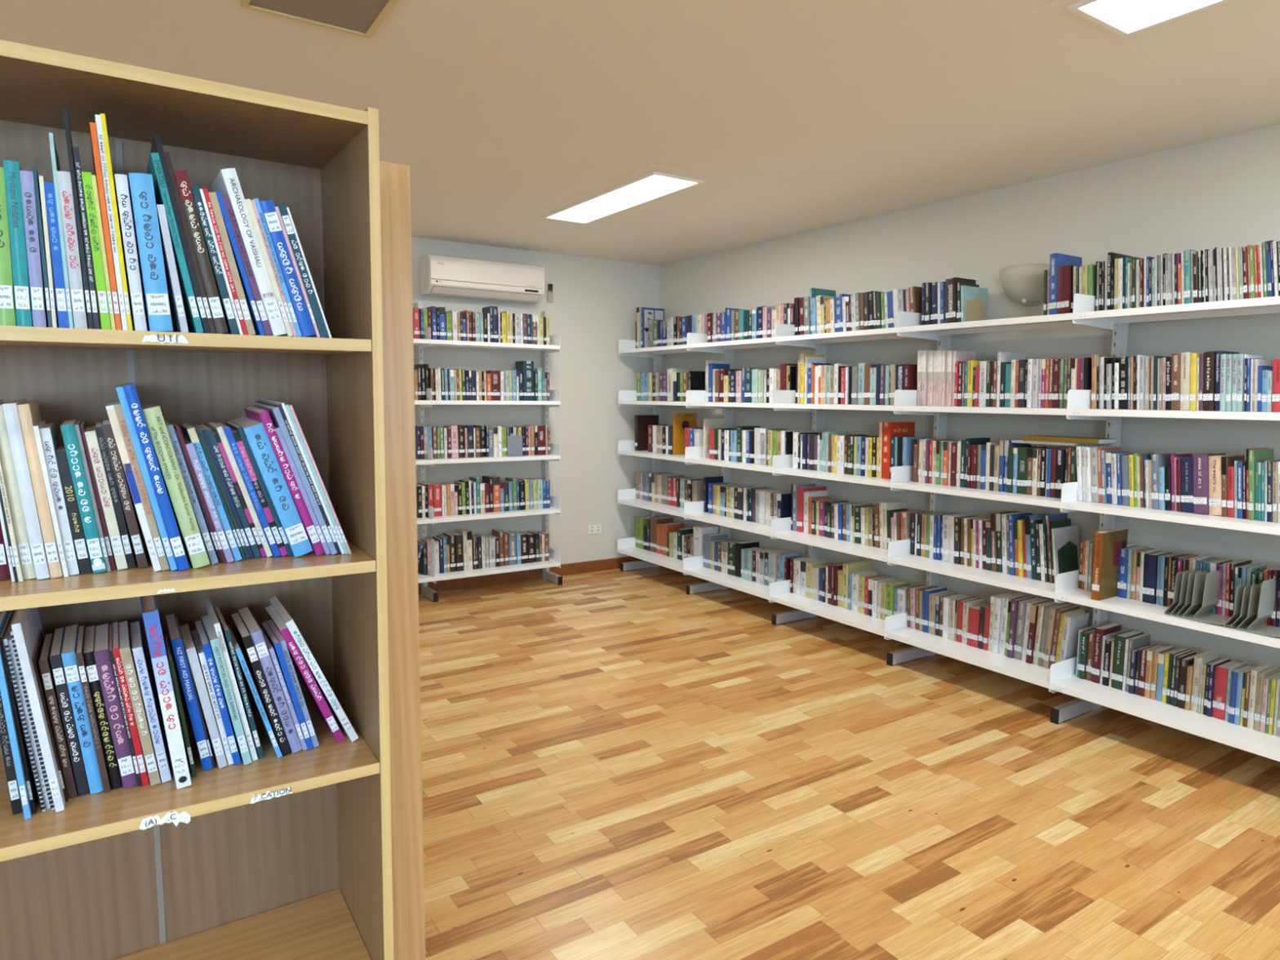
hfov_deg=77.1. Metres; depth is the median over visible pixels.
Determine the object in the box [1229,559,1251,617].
book
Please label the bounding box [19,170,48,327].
book
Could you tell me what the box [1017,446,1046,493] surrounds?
book
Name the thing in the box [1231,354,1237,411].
book
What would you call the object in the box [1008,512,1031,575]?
book
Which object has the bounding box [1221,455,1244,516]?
book
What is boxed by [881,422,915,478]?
book
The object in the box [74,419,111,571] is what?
book
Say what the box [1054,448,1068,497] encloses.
book
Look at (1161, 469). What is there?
book
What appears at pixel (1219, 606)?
book
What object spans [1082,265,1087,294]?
book
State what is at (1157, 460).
book
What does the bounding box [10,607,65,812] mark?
book
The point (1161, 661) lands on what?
book
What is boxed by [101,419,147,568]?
book
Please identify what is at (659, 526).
book
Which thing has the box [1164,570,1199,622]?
bookend
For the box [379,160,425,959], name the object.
panel
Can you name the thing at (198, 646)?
book
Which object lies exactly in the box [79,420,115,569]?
book
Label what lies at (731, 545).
book
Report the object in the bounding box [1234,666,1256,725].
book
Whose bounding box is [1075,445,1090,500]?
book
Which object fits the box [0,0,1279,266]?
ceiling
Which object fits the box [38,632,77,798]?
book
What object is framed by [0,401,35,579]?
book
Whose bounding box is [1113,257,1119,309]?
book
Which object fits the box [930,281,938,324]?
book
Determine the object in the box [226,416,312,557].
book
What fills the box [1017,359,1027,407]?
book
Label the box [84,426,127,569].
book
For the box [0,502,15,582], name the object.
book
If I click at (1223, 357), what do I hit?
book
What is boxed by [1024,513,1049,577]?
book
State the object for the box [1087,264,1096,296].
book
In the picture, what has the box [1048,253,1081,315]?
book
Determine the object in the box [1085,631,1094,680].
book
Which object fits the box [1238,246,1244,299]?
book
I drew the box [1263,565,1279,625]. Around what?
book
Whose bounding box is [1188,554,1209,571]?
book
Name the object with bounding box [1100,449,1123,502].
book
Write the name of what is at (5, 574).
book
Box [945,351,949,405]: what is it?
book
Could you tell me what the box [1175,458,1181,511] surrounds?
book
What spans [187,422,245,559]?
book
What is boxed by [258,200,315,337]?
book
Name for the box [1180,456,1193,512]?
book
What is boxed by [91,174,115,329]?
book
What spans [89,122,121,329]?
book
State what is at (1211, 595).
bookend
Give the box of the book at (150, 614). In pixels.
[139,595,191,789]
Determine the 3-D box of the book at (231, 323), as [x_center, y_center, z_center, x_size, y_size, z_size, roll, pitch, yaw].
[-0.583,-0.290,1.090,0.050,0.188,0.132,-3,7,-33]
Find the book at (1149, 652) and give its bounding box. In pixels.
[1144,644,1164,697]
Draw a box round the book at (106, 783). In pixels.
[75,625,111,793]
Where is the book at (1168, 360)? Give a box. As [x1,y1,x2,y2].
[1164,357,1171,409]
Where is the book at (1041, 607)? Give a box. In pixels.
[1032,601,1057,665]
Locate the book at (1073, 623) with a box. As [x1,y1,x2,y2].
[1058,611,1088,662]
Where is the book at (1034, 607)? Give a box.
[1026,600,1052,663]
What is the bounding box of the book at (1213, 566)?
[1209,559,1232,613]
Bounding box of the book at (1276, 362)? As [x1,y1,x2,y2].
[1271,359,1279,412]
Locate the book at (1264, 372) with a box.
[1262,369,1272,411]
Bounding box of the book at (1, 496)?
[0,487,18,582]
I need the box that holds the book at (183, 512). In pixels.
[140,400,209,568]
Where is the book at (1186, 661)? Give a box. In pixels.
[1177,653,1198,708]
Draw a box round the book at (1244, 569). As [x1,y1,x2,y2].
[1241,563,1262,586]
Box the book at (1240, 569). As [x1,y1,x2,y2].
[1237,563,1255,587]
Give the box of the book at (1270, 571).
[1266,566,1279,626]
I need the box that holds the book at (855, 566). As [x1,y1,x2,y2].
[842,560,871,608]
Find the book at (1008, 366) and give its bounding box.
[1004,364,1011,407]
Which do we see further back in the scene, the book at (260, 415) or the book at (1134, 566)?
the book at (1134, 566)
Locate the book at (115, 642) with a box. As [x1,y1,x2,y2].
[111,621,149,786]
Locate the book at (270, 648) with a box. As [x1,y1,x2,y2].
[260,626,307,751]
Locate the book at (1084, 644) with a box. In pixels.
[1079,628,1094,679]
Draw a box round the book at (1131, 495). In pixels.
[1128,454,1134,506]
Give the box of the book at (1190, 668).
[1184,664,1193,711]
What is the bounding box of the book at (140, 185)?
[127,173,173,332]
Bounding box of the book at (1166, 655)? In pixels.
[1161,647,1183,702]
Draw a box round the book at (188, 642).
[179,623,227,768]
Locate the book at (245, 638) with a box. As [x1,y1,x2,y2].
[230,612,291,756]
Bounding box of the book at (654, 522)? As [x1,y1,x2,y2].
[649,516,672,552]
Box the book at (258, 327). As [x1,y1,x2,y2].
[215,191,265,335]
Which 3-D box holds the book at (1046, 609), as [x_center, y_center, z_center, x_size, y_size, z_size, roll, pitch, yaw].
[1.930,0.721,3.756,0.160,0.282,0.039,-3,7,-33]
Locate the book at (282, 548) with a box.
[230,427,287,556]
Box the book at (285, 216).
[275,203,328,337]
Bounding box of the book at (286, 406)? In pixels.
[284,404,348,554]
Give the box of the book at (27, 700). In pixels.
[10,628,54,809]
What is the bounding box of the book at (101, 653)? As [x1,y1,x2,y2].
[93,622,137,788]
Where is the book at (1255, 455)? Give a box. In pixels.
[1248,448,1273,519]
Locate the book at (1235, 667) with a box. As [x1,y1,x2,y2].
[1224,661,1248,720]
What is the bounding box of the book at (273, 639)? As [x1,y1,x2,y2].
[261,621,313,750]
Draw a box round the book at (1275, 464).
[1272,461,1278,522]
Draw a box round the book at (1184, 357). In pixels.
[1180,351,1202,410]
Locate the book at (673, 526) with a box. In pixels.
[661,522,684,555]
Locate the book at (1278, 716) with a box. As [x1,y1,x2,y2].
[1276,693,1279,737]
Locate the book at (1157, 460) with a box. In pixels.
[1151,453,1176,508]
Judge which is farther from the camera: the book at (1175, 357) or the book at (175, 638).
the book at (1175, 357)
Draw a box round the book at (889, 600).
[884,581,910,617]
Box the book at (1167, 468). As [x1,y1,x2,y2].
[1164,466,1171,510]
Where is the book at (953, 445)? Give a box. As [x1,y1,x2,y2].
[950,442,957,486]
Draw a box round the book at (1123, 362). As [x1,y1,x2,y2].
[1118,356,1131,408]
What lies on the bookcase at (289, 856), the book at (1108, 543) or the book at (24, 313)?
the book at (24, 313)
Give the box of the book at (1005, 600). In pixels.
[998,593,1027,655]
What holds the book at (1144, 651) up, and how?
on the shelving at (1061, 677)
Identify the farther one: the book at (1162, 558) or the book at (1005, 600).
the book at (1005, 600)
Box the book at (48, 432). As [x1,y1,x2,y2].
[39,422,79,575]
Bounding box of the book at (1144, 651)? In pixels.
[1137,644,1159,696]
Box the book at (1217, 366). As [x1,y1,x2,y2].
[1214,351,1239,410]
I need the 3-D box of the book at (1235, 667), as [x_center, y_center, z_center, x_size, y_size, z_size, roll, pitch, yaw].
[2.333,0.826,3.143,0.149,0.209,0.013,-3,6,-33]
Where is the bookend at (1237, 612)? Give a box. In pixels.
[1223,584,1257,634]
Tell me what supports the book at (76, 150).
on the bookcase at (289, 856)
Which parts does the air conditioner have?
panel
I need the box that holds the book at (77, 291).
[57,170,88,328]
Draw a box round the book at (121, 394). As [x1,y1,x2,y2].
[115,384,177,570]
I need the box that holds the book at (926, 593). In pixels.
[921,586,946,632]
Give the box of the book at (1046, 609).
[1037,602,1065,666]
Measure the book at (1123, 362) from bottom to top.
0.218 m
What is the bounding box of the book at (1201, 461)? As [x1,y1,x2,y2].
[1193,453,1225,514]
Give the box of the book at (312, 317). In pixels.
[275,206,319,337]
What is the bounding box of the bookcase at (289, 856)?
[0,39,393,959]
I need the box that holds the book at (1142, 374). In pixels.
[1139,356,1145,409]
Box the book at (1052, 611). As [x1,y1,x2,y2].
[1042,603,1072,668]
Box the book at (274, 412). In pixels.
[252,402,337,555]
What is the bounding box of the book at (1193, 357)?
[1189,352,1204,410]
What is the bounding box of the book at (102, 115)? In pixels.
[100,113,133,330]
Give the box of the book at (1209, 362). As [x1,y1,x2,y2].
[1203,351,1215,410]
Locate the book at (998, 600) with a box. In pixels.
[991,591,1025,653]
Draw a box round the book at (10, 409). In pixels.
[2,399,49,579]
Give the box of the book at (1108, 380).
[1106,364,1111,408]
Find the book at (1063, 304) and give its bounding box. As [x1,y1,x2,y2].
[1056,264,1072,314]
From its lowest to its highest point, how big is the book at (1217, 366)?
0.229 m
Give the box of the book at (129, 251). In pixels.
[114,173,146,331]
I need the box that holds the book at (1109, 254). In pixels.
[1106,252,1132,310]
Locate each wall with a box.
[411,236,659,564]
[658,124,1279,667]
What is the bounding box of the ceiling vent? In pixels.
[240,0,398,39]
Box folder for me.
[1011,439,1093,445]
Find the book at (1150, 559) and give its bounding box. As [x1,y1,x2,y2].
[1142,551,1172,604]
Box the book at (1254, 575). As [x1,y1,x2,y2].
[1250,568,1266,622]
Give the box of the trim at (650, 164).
[524,164,720,217]
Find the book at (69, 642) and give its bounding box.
[61,624,103,794]
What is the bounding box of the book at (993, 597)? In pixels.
[987,591,1013,651]
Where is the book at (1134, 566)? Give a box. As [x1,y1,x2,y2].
[1130,546,1153,599]
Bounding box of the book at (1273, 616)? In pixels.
[1271,567,1279,626]
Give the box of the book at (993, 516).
[990,511,1010,571]
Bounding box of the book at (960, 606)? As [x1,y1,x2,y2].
[956,596,981,642]
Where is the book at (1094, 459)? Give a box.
[1090,445,1116,502]
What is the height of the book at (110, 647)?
0.204 m
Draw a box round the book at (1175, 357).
[1171,352,1180,409]
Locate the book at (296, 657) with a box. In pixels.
[264,604,344,742]
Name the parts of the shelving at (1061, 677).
shelf, shelf, shelf, shelf, shelf, shelf, shelf, shelf, shelf, shelf, shelf, shelf, shelf, shelf, shelf, shelf, shelf, shelf, shelf, shelf, shelf, shelf, shelf, shelf, shelf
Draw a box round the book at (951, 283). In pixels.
[945,277,976,323]
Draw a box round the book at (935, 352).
[933,351,937,405]
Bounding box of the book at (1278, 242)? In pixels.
[1276,240,1279,296]
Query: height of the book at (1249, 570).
0.206 m
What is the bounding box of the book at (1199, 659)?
[1191,649,1219,712]
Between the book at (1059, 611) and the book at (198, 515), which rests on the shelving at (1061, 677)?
the book at (1059, 611)
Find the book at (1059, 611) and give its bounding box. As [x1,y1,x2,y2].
[1048,604,1079,668]
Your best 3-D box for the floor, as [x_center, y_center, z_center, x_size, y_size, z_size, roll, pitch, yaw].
[-0.385,1.327,1.186,7.320,0.060,9.150,-3,7,-33]
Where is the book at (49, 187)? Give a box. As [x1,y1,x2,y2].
[43,182,69,328]
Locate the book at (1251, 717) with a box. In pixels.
[1247,662,1274,728]
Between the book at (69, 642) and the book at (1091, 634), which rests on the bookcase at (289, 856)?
the book at (69, 642)
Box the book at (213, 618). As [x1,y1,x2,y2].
[203,598,257,760]
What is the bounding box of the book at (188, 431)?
[180,422,241,561]
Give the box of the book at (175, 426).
[168,421,226,562]
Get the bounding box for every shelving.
[413,302,562,602]
[617,293,1279,761]
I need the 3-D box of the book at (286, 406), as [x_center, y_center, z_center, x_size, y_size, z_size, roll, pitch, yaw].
[-0.525,-0.009,1.256,0.081,0.229,0.205,-3,7,-33]
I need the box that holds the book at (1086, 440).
[1022,435,1117,444]
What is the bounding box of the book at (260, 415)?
[243,405,324,555]
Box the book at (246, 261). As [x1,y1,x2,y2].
[222,196,272,335]
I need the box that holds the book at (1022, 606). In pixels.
[1013,596,1044,660]
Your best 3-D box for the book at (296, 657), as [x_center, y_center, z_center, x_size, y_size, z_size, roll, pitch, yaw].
[-0.545,0.311,1.303,0.090,0.202,0.148,-3,7,-33]
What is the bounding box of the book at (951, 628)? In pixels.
[947,595,968,640]
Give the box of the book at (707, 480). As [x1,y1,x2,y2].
[703,475,723,512]
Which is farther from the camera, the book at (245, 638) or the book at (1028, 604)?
the book at (1028, 604)
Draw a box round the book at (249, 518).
[212,430,266,557]
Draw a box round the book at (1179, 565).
[1177,554,1198,572]
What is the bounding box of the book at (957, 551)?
[953,515,977,564]
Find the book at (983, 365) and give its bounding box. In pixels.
[978,360,989,406]
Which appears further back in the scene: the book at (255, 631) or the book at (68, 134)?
the book at (255, 631)
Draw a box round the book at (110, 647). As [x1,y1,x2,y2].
[108,624,142,786]
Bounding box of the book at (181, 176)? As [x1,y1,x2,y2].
[173,169,227,333]
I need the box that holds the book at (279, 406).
[256,400,341,554]
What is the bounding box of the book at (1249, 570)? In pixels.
[1246,564,1266,586]
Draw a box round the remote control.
[546,284,553,302]
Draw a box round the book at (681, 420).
[672,412,697,454]
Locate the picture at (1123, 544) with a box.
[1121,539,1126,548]
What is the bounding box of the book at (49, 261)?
[39,175,58,327]
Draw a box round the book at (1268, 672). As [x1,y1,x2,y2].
[1253,666,1279,731]
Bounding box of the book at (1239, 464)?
[1237,462,1242,518]
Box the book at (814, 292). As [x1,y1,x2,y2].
[809,288,835,333]
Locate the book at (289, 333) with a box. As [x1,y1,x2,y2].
[244,199,293,336]
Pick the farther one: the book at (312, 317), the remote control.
the remote control
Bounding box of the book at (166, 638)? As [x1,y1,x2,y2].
[164,635,196,777]
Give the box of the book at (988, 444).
[985,441,999,489]
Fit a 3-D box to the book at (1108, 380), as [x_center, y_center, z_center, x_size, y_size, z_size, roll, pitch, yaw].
[2.040,-0.400,3.441,0.136,0.191,0.028,-3,7,-33]
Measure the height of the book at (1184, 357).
0.228 m
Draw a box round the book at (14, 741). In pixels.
[0,610,31,819]
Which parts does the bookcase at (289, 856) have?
panel, shelf, shelf, shelf, shelf, panel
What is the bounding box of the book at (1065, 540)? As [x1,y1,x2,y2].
[1051,524,1079,583]
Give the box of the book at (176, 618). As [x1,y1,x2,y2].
[175,616,215,768]
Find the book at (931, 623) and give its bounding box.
[928,590,952,634]
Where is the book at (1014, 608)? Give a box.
[1006,595,1035,657]
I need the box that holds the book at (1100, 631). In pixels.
[1091,622,1121,684]
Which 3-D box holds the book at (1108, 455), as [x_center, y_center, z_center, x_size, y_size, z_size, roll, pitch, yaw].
[2.039,-0.011,3.427,0.154,0.215,0.042,-3,7,-33]
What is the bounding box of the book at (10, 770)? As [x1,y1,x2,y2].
[0,611,22,814]
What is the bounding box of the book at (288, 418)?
[259,398,344,554]
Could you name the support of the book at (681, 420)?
on the shelving at (1061, 677)
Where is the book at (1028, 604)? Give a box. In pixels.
[1021,598,1048,662]
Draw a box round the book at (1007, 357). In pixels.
[996,351,1025,407]
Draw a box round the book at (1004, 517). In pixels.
[1001,511,1025,573]
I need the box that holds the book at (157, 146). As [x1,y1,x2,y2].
[146,134,210,333]
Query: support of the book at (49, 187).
on the bookcase at (289, 856)
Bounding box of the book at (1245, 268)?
[1242,246,1248,298]
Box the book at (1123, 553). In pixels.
[1117,545,1140,598]
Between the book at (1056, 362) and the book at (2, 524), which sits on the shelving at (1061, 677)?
the book at (1056, 362)
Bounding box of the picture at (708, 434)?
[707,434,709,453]
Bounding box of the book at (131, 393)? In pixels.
[120,382,189,570]
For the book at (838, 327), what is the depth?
4.62 m
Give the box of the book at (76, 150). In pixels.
[72,146,100,328]
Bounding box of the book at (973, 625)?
[966,604,987,648]
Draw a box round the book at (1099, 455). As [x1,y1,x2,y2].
[1097,447,1120,502]
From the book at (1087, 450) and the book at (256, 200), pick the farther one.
the book at (1087, 450)
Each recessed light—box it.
[542,171,703,224]
[1066,0,1231,37]
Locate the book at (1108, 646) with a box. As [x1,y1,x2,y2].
[1102,637,1114,686]
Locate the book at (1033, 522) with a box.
[1029,517,1044,579]
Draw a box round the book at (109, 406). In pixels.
[105,401,161,571]
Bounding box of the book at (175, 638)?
[164,613,213,770]
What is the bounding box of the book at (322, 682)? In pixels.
[268,595,358,742]
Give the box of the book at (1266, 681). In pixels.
[1260,671,1279,733]
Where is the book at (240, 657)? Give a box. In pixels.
[227,624,282,758]
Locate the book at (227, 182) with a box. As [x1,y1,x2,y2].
[208,168,286,336]
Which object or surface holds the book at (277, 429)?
on the bookcase at (289, 856)
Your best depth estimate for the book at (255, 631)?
1.21 m
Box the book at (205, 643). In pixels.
[194,619,240,764]
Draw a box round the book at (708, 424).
[702,418,728,457]
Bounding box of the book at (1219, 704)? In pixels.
[1212,660,1239,719]
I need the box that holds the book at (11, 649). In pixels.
[8,634,50,808]
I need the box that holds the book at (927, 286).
[924,282,932,324]
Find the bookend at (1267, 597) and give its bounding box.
[1247,577,1279,637]
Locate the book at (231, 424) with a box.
[225,421,293,556]
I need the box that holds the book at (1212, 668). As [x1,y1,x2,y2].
[1206,657,1230,716]
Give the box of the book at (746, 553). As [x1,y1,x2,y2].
[741,546,763,580]
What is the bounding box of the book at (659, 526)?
[656,522,681,554]
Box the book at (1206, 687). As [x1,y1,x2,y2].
[1203,657,1224,715]
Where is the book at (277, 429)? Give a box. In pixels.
[274,425,330,555]
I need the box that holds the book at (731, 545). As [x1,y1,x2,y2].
[727,540,744,575]
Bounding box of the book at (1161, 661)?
[1155,648,1176,701]
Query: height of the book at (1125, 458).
0.210 m
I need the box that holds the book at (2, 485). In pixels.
[0,399,23,582]
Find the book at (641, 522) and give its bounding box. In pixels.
[635,515,656,548]
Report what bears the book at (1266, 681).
on the shelving at (1061, 677)
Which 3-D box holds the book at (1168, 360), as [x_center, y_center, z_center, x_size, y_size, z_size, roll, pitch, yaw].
[2.177,-0.389,3.258,0.150,0.210,0.034,-3,7,-33]
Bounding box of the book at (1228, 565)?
[1225,559,1243,616]
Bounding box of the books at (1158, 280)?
[412,240,1279,735]
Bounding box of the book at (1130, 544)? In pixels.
[1116,542,1137,595]
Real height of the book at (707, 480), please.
0.255 m
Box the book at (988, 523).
[986,520,991,570]
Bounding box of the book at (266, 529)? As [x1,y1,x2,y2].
[215,422,280,557]
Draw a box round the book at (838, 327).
[834,293,852,332]
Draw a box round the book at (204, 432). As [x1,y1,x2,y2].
[194,423,253,559]
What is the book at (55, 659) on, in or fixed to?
on the bookcase at (289, 856)
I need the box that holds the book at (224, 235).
[208,191,255,334]
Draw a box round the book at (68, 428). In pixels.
[60,418,106,573]
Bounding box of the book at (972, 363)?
[966,360,983,406]
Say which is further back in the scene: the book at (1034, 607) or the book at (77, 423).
the book at (1034, 607)
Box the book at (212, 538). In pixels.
[173,427,222,563]
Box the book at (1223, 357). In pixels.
[1219,354,1226,410]
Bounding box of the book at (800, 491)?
[796,485,826,532]
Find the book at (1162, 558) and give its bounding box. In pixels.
[1159,553,1177,605]
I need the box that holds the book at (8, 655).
[3,609,46,811]
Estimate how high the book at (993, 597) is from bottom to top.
0.275 m
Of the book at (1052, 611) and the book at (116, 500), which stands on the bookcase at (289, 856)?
the book at (116, 500)
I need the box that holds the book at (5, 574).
[0,520,10,580]
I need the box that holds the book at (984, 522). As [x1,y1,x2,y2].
[982,520,990,568]
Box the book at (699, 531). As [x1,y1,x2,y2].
[693,524,718,556]
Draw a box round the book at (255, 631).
[237,607,302,753]
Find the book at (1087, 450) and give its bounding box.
[1084,446,1097,501]
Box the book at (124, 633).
[118,621,160,786]
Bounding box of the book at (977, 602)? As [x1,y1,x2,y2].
[961,598,986,644]
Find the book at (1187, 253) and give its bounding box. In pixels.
[1183,249,1198,303]
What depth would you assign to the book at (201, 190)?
1.04 m
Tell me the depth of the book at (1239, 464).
2.99 m
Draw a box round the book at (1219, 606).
[1216,564,1223,614]
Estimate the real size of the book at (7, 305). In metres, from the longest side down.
0.177 x 0.124 x 0.018 m
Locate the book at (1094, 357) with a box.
[1091,355,1115,408]
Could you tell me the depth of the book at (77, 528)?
1.04 m
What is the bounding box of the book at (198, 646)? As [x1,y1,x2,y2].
[191,630,233,764]
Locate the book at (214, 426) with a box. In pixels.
[207,421,272,557]
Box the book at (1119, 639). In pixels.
[1111,629,1144,690]
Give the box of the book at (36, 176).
[32,167,53,327]
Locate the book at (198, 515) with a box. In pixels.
[164,419,218,564]
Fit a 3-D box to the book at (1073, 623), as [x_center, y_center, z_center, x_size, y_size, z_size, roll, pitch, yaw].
[1.978,0.740,3.669,0.160,0.264,0.046,-3,7,-33]
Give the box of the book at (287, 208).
[286,207,331,337]
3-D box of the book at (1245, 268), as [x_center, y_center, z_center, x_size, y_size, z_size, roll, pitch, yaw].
[2.294,-0.760,3.006,0.147,0.206,0.034,-3,7,-33]
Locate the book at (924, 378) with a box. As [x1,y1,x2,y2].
[921,350,928,405]
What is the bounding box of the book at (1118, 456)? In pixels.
[1116,453,1134,504]
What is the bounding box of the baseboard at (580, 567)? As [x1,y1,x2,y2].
[417,555,641,594]
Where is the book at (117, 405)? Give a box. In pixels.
[112,400,169,570]
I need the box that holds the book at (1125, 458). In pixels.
[1120,454,1129,505]
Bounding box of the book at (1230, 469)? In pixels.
[1226,466,1234,517]
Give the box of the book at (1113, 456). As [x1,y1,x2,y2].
[1111,452,1133,504]
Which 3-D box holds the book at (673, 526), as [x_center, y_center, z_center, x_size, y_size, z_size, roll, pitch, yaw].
[0.253,0.461,6.297,0.160,0.240,0.083,-3,5,-33]
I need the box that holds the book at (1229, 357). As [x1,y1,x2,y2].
[1226,354,1232,411]
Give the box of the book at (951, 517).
[949,513,973,563]
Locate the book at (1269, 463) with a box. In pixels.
[1266,459,1279,521]
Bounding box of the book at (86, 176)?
[81,171,111,329]
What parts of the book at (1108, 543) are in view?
panel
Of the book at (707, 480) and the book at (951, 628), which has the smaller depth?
the book at (951, 628)
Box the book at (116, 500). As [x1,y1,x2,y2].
[94,422,135,568]
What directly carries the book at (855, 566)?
on the shelving at (1061, 677)
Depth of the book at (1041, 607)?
3.74 m
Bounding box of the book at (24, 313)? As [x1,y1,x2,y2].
[3,160,33,326]
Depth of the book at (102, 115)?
0.97 m
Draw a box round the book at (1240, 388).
[1236,353,1253,411]
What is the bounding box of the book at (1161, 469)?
[1158,466,1165,509]
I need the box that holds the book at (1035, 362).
[1031,359,1039,407]
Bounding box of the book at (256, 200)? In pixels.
[253,198,302,337]
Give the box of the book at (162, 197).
[146,152,203,333]
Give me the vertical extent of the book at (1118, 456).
0.210 m
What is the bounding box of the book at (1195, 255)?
[1192,252,1199,302]
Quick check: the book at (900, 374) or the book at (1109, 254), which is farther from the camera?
the book at (900, 374)
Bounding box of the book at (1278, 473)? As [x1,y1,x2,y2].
[1277,461,1279,523]
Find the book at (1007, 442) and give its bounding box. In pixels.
[1003,439,1030,492]
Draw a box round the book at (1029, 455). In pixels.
[1026,447,1051,494]
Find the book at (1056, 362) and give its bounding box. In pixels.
[1052,359,1059,408]
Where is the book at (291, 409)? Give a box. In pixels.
[284,403,351,554]
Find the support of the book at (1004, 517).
on the shelving at (1061, 677)
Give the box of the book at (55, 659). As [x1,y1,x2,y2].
[48,626,89,795]
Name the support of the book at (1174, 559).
on the shelving at (1061, 677)
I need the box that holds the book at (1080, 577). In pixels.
[1078,542,1083,588]
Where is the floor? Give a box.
[417,565,1279,959]
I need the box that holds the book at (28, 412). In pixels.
[16,400,62,577]
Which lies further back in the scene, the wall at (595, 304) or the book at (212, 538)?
the wall at (595, 304)
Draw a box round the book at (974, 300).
[960,285,988,321]
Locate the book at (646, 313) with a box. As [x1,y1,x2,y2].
[640,306,664,347]
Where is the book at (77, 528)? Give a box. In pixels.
[54,444,92,573]
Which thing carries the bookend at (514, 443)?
on the shelving at (554, 340)
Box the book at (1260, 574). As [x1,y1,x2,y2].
[1256,570,1264,618]
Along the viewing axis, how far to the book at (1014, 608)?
3.83 m
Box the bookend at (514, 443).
[506,435,524,457]
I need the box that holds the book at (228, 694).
[200,614,252,764]
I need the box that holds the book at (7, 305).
[0,167,17,325]
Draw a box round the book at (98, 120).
[94,114,128,330]
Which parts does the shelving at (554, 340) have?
shelf, shelf, shelf, shelf, shelf, shelf, shelf, shelf, shelf, shelf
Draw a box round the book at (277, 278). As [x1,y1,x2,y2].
[250,200,297,336]
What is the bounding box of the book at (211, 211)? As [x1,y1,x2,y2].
[202,187,248,334]
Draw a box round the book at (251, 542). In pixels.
[199,423,260,558]
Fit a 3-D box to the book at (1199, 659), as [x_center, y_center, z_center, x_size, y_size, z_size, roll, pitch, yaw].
[2.275,0.808,3.235,0.160,0.224,0.028,-3,7,-33]
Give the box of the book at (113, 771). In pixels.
[82,624,122,789]
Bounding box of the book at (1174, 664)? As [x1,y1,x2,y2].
[1169,648,1193,705]
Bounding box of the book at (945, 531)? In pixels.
[942,512,968,561]
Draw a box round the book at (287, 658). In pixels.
[266,619,319,747]
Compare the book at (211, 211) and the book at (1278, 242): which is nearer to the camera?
the book at (211, 211)
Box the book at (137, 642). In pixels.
[129,620,171,782]
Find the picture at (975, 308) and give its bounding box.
[965,297,986,320]
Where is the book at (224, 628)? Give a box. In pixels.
[213,605,263,758]
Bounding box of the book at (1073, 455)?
[1069,448,1077,482]
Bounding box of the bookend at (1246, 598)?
[1230,584,1266,635]
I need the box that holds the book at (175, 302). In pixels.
[155,204,188,332]
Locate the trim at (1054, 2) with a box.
[1028,0,1062,13]
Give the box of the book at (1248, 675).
[1242,671,1251,727]
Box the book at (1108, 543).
[1091,528,1128,600]
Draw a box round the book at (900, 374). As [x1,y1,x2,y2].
[895,364,914,390]
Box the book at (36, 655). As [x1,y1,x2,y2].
[31,629,68,802]
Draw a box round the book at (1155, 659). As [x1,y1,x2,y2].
[1150,645,1174,699]
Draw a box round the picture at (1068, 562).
[1057,541,1078,573]
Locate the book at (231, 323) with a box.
[190,184,239,334]
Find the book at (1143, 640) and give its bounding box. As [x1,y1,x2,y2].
[1125,633,1151,692]
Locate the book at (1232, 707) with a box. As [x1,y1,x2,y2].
[1227,665,1251,723]
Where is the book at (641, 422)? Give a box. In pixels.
[634,414,658,450]
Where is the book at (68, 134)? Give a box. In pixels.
[62,108,93,328]
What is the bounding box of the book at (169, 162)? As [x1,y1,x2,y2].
[164,151,215,333]
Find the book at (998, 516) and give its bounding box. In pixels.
[995,511,1020,572]
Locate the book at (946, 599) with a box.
[942,593,965,638]
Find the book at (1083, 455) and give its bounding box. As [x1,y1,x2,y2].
[1081,445,1105,501]
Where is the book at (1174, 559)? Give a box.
[1169,553,1192,605]
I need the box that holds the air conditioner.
[419,253,544,303]
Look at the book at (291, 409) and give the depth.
1.17 m
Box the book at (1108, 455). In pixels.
[1105,451,1129,503]
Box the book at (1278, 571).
[1276,569,1279,626]
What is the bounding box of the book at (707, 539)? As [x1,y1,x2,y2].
[702,533,728,568]
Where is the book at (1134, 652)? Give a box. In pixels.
[1128,645,1146,693]
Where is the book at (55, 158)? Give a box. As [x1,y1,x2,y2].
[48,133,74,328]
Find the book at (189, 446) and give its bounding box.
[183,436,234,562]
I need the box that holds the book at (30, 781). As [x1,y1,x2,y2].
[0,609,38,813]
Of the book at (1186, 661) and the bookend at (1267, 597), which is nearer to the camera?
the bookend at (1267, 597)
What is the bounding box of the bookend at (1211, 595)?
[1192,569,1240,626]
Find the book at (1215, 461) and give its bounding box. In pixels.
[1208,454,1239,515]
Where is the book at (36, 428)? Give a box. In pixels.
[32,420,68,577]
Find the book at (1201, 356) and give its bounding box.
[1198,354,1204,410]
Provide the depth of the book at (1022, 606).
3.81 m
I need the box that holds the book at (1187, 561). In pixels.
[1185,558,1189,570]
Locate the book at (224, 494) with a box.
[192,424,249,559]
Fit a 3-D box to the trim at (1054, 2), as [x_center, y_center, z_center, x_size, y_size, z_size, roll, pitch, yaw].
[1.437,-1.230,1.666,0.015,0.002,1.320,-3,7,-33]
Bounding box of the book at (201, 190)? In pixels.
[200,188,243,334]

